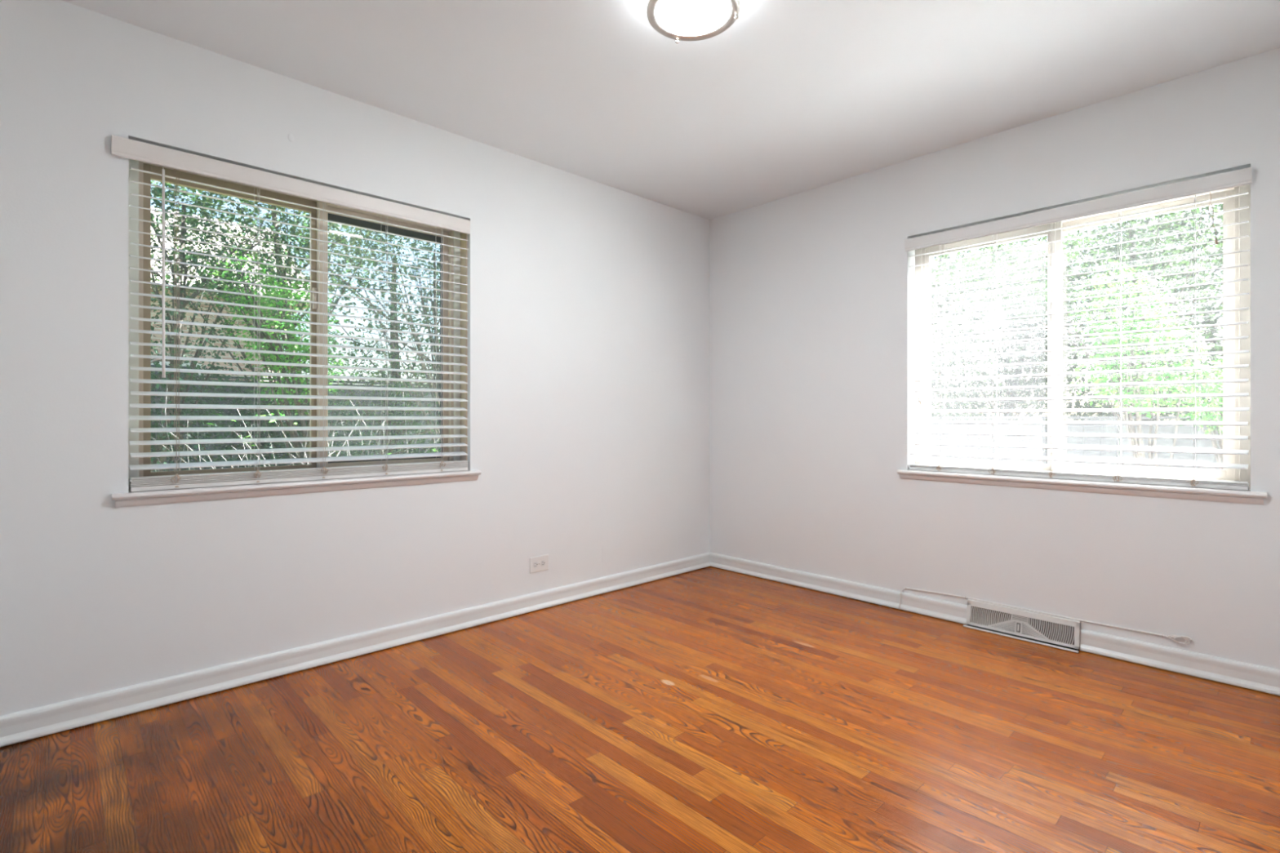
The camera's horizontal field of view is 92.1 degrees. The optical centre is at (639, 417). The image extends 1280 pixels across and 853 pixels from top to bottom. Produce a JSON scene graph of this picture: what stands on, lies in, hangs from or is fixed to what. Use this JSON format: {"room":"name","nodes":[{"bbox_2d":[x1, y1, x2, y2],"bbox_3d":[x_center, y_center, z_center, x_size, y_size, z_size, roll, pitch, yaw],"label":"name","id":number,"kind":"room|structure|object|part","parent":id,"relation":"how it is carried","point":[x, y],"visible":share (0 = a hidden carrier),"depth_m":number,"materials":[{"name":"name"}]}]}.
{"room":"empty bedroom","nodes":[
{"label":"empty bedroom","id":0,"kind":"room"},
{"bbox_2d":[0,0,709,715],"bbox_3d":[-0.991,-0.175,3.071,3.920,2.440,0.170,0,0,-43],"label":"wall","id":1,"kind":"structure","parent":0,"point":[588,300],"depth_m":2.53,"materials":[{"name":"paint"}]},
{"bbox_2d":[287,133,294,142],"bbox_3d":[-1.433,-1.151,2.534,0.025,0.032,0.003,0,0,-43],"label":"plug","id":2,"kind":"object","parent":1,"relation":"attached to","point":[291,137],"visible":1,"depth_m":2.53,"materials":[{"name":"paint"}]},
{"bbox_2d":[111,159,481,507],"bbox_3d":[-1.377,-0.342,2.685,1.410,1.312,0.198,0,0,-43],"label":"window","id":3,"kind":"structure","parent":1,"relation":"in","point":[209,493],"depth_m":2.69,"materials":[{"name":"beige metal"}]},
{"bbox_3d":[-1.633,-0.356,2.517,0.616,1.184,0.024,0,0,-43],"label":"sash","id":4,"kind":"part","parent":3,"relation":"part of","materials":[{"name":"brown metal"}]},
{"bbox_2d":[111,134,470,491],"bbox_3d":[-1.363,-0.360,2.633,1.362,1.248,0.084,0,0,-43],"label":"window blind","id":5,"kind":"object","parent":3,"relation":"attached to","point":[122,147],"visible":1,"depth_m":2.51,"materials":[{"name":"plastic"}]},
{"bbox_3d":[-1.730,-0.365,2.302,0.010,1.154,0.060,0,0,-43],"label":"ladder cord","id":6,"kind":"part","parent":5,"relation":"part of","materials":[{"name":"white fabric"}]},
{"bbox_3d":[-1.541,-0.365,2.481,0.010,1.154,0.060,0,0,-43],"label":"ladder cord","id":7,"kind":"part","parent":5,"relation":"part of","materials":[{"name":"white fabric"}]},
{"bbox_3d":[-1.353,0.256,2.659,1.306,0.016,0.052,0,0,-43],"label":"rail","id":8,"kind":"part","parent":5,"relation":"part of","materials":[{"name":"white plastic"}]},
{"bbox_3d":[-1.365,-0.365,2.647,0.010,1.154,0.060,0,0,-43],"label":"ladder cord","id":9,"kind":"part","parent":5,"relation":"part of","materials":[{"name":"white fabric"}]},
{"bbox_3d":[-1.173,-0.365,2.829,0.010,1.154,0.060,0,0,-43],"label":"ladder cord","id":10,"kind":"part","parent":5,"relation":"part of","materials":[{"name":"white fabric"}]},
{"bbox_3d":[-0.980,-0.365,3.011,0.010,1.154,0.060,0,0,-43],"label":"ladder cord","id":11,"kind":"part","parent":5,"relation":"part of","materials":[{"name":"white fabric"}]},
{"bbox_3d":[-1.351,0.276,2.658,1.410,0.021,0.124,0,0,-43],"label":"sill","id":12,"kind":"part","parent":3,"relation":"part of","materials":[{"name":"paint"}]},
{"bbox_3d":[-1.220,-0.356,2.943,0.638,1.184,0.023,0,0,-43],"label":"sash","id":13,"kind":"part","parent":3,"relation":"part of","materials":[{"name":"beige metal"}]},
{"bbox_2d":[0,552,710,746],"bbox_3d":[-0.862,0.995,3.058,3.749,0.092,0.026,0,0,-43],"label":"baseboard","id":14,"kind":"structure","parent":1,"relation":"attached to","point":[38,722],"depth_m":2.51,"materials":[{"name":"paint"}]},
{"bbox_2d":[529,554,548,573],"bbox_3d":[-0.550,0.797,3.366,0.122,0.084,0.008,0,0,-43],"label":"wall outlet","id":15,"kind":"object","parent":1,"relation":"attached to","point":[539,563],"visible":1,"depth_m":3.36,"materials":[{"name":"plastic"}]},
{"bbox_2d":[533,561,537,567],"bbox_3d":[-0.566,0.797,3.347,0.025,0.033,0.002,0,0,-43],"label":"receptacle","id":16,"kind":"object","parent":15,"relation":"attached to","point":[535,563],"depth_m":3.35,"materials":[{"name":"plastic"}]},
{"bbox_2d":[541,560,545,566],"bbox_3d":[-0.531,0.797,3.380,0.025,0.033,0.002,0,0,-43],"label":"receptacle","id":17,"kind":"object","parent":15,"relation":"attached to","point":[543,562],"depth_m":3.38,"materials":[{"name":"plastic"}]},
{"bbox_2d":[0,566,1279,852],"bbox_3d":[0.201,1.120,1.934,4.090,0.150,3.460,0,0,-43],"label":"floor","id":18,"kind":"structure","parent":0,"point":[708,709],"depth_m":1.91,"materials":[{"name":"brown wood"}]},
{"bbox_2d":[61,0,1279,220],"bbox_3d":[0.201,-1.495,1.934,4.090,0.200,3.460,0,0,-43],"label":"ceiling","id":19,"kind":"structure","parent":0,"point":[794,96],"depth_m":2.44,"materials":[{"name":"paint"}]},
{"bbox_2d":[646,0,739,44],"bbox_3d":[0.172,-1.348,2.009,0.302,0.094,0.302,0,0,-43],"label":"ceiling light","id":20,"kind":"object","parent":19,"relation":"attached to","point":[687,20],"visible":1,"depth_m":2.01,"materials":[{"name":"white glass"}]},
{"bbox_2d":[709,47,1279,669],"bbox_3d":[1.625,-0.175,3.280,0.170,2.440,3.460,0,0,-43],"label":"wall","id":21,"kind":"structure","parent":0,"point":[810,291],"depth_m":3.18,"materials":[{"name":"paint"}]},
{"bbox_2d":[710,552,967,624],"bbox_3d":[1.068,0.995,3.727,0.026,0.092,1.703,0,0,-43],"label":"baseboard","id":22,"kind":"structure","parent":21,"relation":"attached to","point":[937,608],"depth_m":3.58,"materials":[{"name":"paint"}]},
{"bbox_2d":[963,598,1080,653],"bbox_3d":[1.799,0.979,2.927,0.062,0.130,0.478,0,0,-43],"label":"floor vent","id":23,"kind":"object","parent":21,"relation":"attached to","point":[1053,631],"visible":1,"depth_m":2.91,"materials":[{"name":"metal"}]},
{"bbox_3d":[1.799,0.997,2.931,0.019,0.054,0.027,0,0,-43],"label":"damper lever","id":24,"kind":"part","parent":23,"relation":"part of","materials":[{"name":"metal"}]},
{"bbox_2d":[898,587,1191,644],"bbox_3d":[1.822,0.965,2.924,0.032,0.152,1.190,0,0,-43],"label":"cable","id":25,"kind":"object","parent":21,"relation":"attached to","point":[1173,637],"visible":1,"depth_m":2.79,"materials":[{"name":"white plastic"}]},
{"bbox_2d":[897,184,1266,504],"bbox_3d":[1.954,-0.324,2.909,0.198,1.314,1.412,0,0,-43],"label":"window","id":26,"kind":"structure","parent":21,"relation":"in","point":[1242,496],"depth_m":2.74,"materials":[{"name":"beige metal"}]},
{"bbox_3d":[1.785,-0.338,3.166,0.024,1.186,0.617,0,0,-43],"label":"sash","id":27,"kind":"part","parent":26,"relation":"part of","materials":[{"name":"beige metal"}]},
{"bbox_2d":[904,167,1252,490],"bbox_3d":[1.922,-0.342,2.881,0.094,1.250,1.332,0,0,-43],"label":"window blind","id":28,"kind":"object","parent":26,"relation":"attached to","point":[1241,177],"visible":1,"depth_m":2.77,"materials":[{"name":"white plastic"}]},
{"bbox_3d":[1.593,-0.338,3.246,0.070,1.175,0.010,0,0,-43],"label":"ladder cord","id":29,"kind":"part","parent":28,"relation":"part of","materials":[{"name":"white fabric"}]},
{"bbox_3d":[1.765,-0.338,3.064,0.071,1.175,0.009,0,0,-43],"label":"ladder cord","id":30,"kind":"part","parent":28,"relation":"part of","materials":[{"name":"white fabric"}]},
{"bbox_3d":[1.935,-0.338,2.884,0.071,1.175,0.009,0,0,-43],"label":"ladder cord","id":31,"kind":"part","parent":28,"relation":"part of","materials":[{"name":"white fabric"}]},
{"bbox_3d":[1.932,0.275,2.889,0.062,0.016,1.308,0,0,-43],"label":"rail","id":32,"kind":"part","parent":28,"relation":"part of","materials":[{"name":"white plastic"}]},
{"bbox_3d":[2.106,-0.338,2.704,0.071,1.175,0.009,0,0,-43],"label":"ladder cord","id":33,"kind":"part","parent":28,"relation":"part of","materials":[{"name":"white fabric"}]},
{"bbox_3d":[2.275,-0.338,2.525,0.071,1.175,0.010,0,0,-43],"label":"ladder cord","id":34,"kind":"part","parent":28,"relation":"part of","materials":[{"name":"white fabric"}]},
{"bbox_3d":[2.281,-0.797,2.454,0.011,0.218,0.032,0,0,-43],"label":"lift cord","id":35,"kind":"part","parent":28,"relation":"part of","materials":[{"name":"white fabric"}]},
{"bbox_3d":[1.927,0.294,2.884,0.124,0.021,1.412,0,0,-43],"label":"sill","id":36,"kind":"part","parent":26,"relation":"part of","materials":[{"name":"paint"}]},
{"bbox_3d":[2.212,-0.338,2.753,0.023,1.186,0.639,0,0,-43],"label":"sash","id":37,"kind":"part","parent":26,"relation":"part of","materials":[{"name":"beige metal"}]},
{"bbox_2d":[1079,628,1279,695],"bbox_3d":[2.300,0.995,2.424,0.026,0.092,0.947,0,0,-43],"label":"baseboard","id":38,"kind":"structure","parent":21,"relation":"attached to","point":[1238,673],"depth_m":2.51,"materials":[{"name":"paint"}]},
{"bbox_3d":[-1.528,1.745,7.950,30.000,0.300,32.000,0,0,-43],"label":"ground","id":39,"kind":"structure","parent":0,"visible":0},
{"bbox_2d":[151,206,310,381],"bbox_3d":[-10.895,-1.080,9.418,9.400,5.550,6.000,0,0,-43],"label":"tree","id":40,"kind":"object","parent":39,"relation":"on","point":[198,317],"visible":0.03,"depth_m":9.89,"materials":[{"name":"green plant"}]},
{"bbox_3d":[-7.329,-0.205,9.284,1.080,1.180,0.017,0,0,-43],"label":"pane","id":41,"kind":"part","parent":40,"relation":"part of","materials":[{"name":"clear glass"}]},
{"bbox_2d":[151,180,331,471],"bbox_3d":[-3.524,-0.332,4.865,1.299,3.912,1.980,0,0,26],"label":"tree","id":42,"kind":"object","parent":39,"relation":"on","point":[182,257],"visible":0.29,"depth_m":4.75,"materials":[{"name":"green plant"}]},
{"bbox_2d":[151,357,379,470],"bbox_3d":[-3.516,0.551,5.563,2.465,2.143,1.222,0,0,-43],"label":"bush","id":43,"kind":"object","parent":39,"relation":"on","point":[264,445],"visible":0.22,"depth_m":5.52,"materials":[{"name":"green plant"}]},
{"bbox_2d":[197,246,358,465],"bbox_3d":[-2.858,0.150,4.986,1.149,2.933,1.021,0,0,-43],"label":"tree","id":44,"kind":"object","parent":39,"relation":"on","point":[270,346],"visible":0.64,"depth_m":4.89,"materials":[{"name":"green plant"}]},
{"bbox_2d":[151,182,427,454],"bbox_3d":[-3.736,-0.753,6.622,3.255,4.745,1.832,0,0,-43],"label":"leafy tree","id":45,"kind":"object","parent":39,"relation":"on","point":[275,215],"visible":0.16,"depth_m":6.53,"materials":[{"name":"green plant"}]},
{"bbox_2d":[151,181,439,386],"bbox_3d":[-3.727,-1.244,9.990,7.480,5.742,2.377,0,0,-36],"label":"tree","id":46,"kind":"object","parent":39,"relation":"on","point":[383,294],"visible":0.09,"depth_m":9.47,"materials":[{"name":"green plant"}]},
{"bbox_2d":[151,373,439,471],"bbox_3d":[-3.961,0.575,7.612,10.100,2.080,0.150,0,0,-43],"label":"fence","id":47,"kind":"object","parent":39,"relation":"on","point":[357,394],"visible":0.02,"depth_m":7.71,"materials":[{"name":"grey wood"}]},
{"bbox_3d":[-3.947,-0.451,7.598,10.100,0.028,0.110,0,0,-43],"label":"cap rail","id":48,"kind":"part","parent":47,"relation":"part of","materials":[{"name":"grey wood"}]},
{"bbox_2d":[151,390,439,471],"bbox_3d":[-2.022,0.695,4.114,3.276,1.801,2.062,0,0,-31],"label":"bush","id":49,"kind":"object","parent":39,"relation":"on","point":[271,414],"visible":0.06,"depth_m":4.06,"materials":[{"name":"green plant"}]},
{"bbox_2d":[232,325,439,465],"bbox_3d":[-2.956,0.300,7.174,3.189,2.636,1.084,0,0,-43],"label":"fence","id":50,"kind":"object","parent":39,"relation":"on","point":[414,422],"visible":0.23,"depth_m":7.09,"materials":[{"name":"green plant"}]},
{"bbox_2d":[337,229,439,452],"bbox_3d":[-2.253,-0.461,6.787,1.727,4.159,2.374,0,0,-1],"label":"tree","id":51,"kind":"object","parent":39,"relation":"on","point":[437,367],"visible":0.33,"depth_m":6.52,"materials":[{"name":"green plant"}]},
{"bbox_2d":[931,416,1222,469],"bbox_3d":[4.161,0.800,7.134,0.150,1.630,10.100,0,0,-43],"label":"fence","id":52,"kind":"object","parent":39,"relation":"on","point":[1066,428],"visible":0.14,"depth_m":6.64,"materials":[{"name":"white wood"}]},
{"bbox_3d":[4.413,0.805,6.822,0.088,1.620,0.090,0,0,-43],"label":"post","id":53,"kind":"part","parent":52,"relation":"part of","materials":[{"name":"white wood"}]},
{"bbox_3d":[4.175,-0.001,7.148,0.110,0.028,10.100,0,0,-43],"label":"cap rail","id":54,"kind":"part","parent":52,"relation":"part of","materials":[{"name":"white wood"}]},
{"bbox_2d":[931,223,1222,421],"bbox_3d":[5.544,-0.699,9.412,2.352,4.669,5.134,0,0,-41],"label":"tree","id":55,"kind":"object","parent":39,"relation":"on","point":[1021,346],"visible":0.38,"depth_m":9.10,"materials":[{"name":"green plant"}]},
{"bbox_2d":[942,203,1222,421],"bbox_3d":[5.351,-0.726,6.910,3.606,4.713,2.004,0,0,37],"label":"shade tree","id":56,"kind":"object","parent":39,"relation":"on","point":[1133,259],"visible":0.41,"depth_m":6.86,"materials":[{"name":"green plant"}]},
{"bbox_2d":[969,204,1222,421],"bbox_3d":[7.731,-1.395,9.275,3.156,6.083,5.862,0,0,-43],"label":"tree","id":57,"kind":"object","parent":39,"relation":"on","point":[1183,224],"visible":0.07,"depth_m":9.02,"materials":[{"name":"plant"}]},
{"bbox_2d":[1066,253,1222,467],"bbox_3d":[4.399,0.082,5.500,0.976,3.072,1.179,0,0,-19],"label":"tree","id":58,"kind":"object","parent":39,"relation":"on","point":[1131,377],"visible":0.78,"depth_m":5.44,"materials":[{"name":"green plant"}]},
{"bbox_2d":[1163,355,1222,469],"bbox_3d":[4.975,0.510,5.261,0.866,2.216,0.862,0,0,-23],"label":"bush","id":59,"kind":"object","parent":39,"relation":"on","point":[1214,401],"visible":0.23,"depth_m":5.30,"materials":[{"name":"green plant"}]}
]}

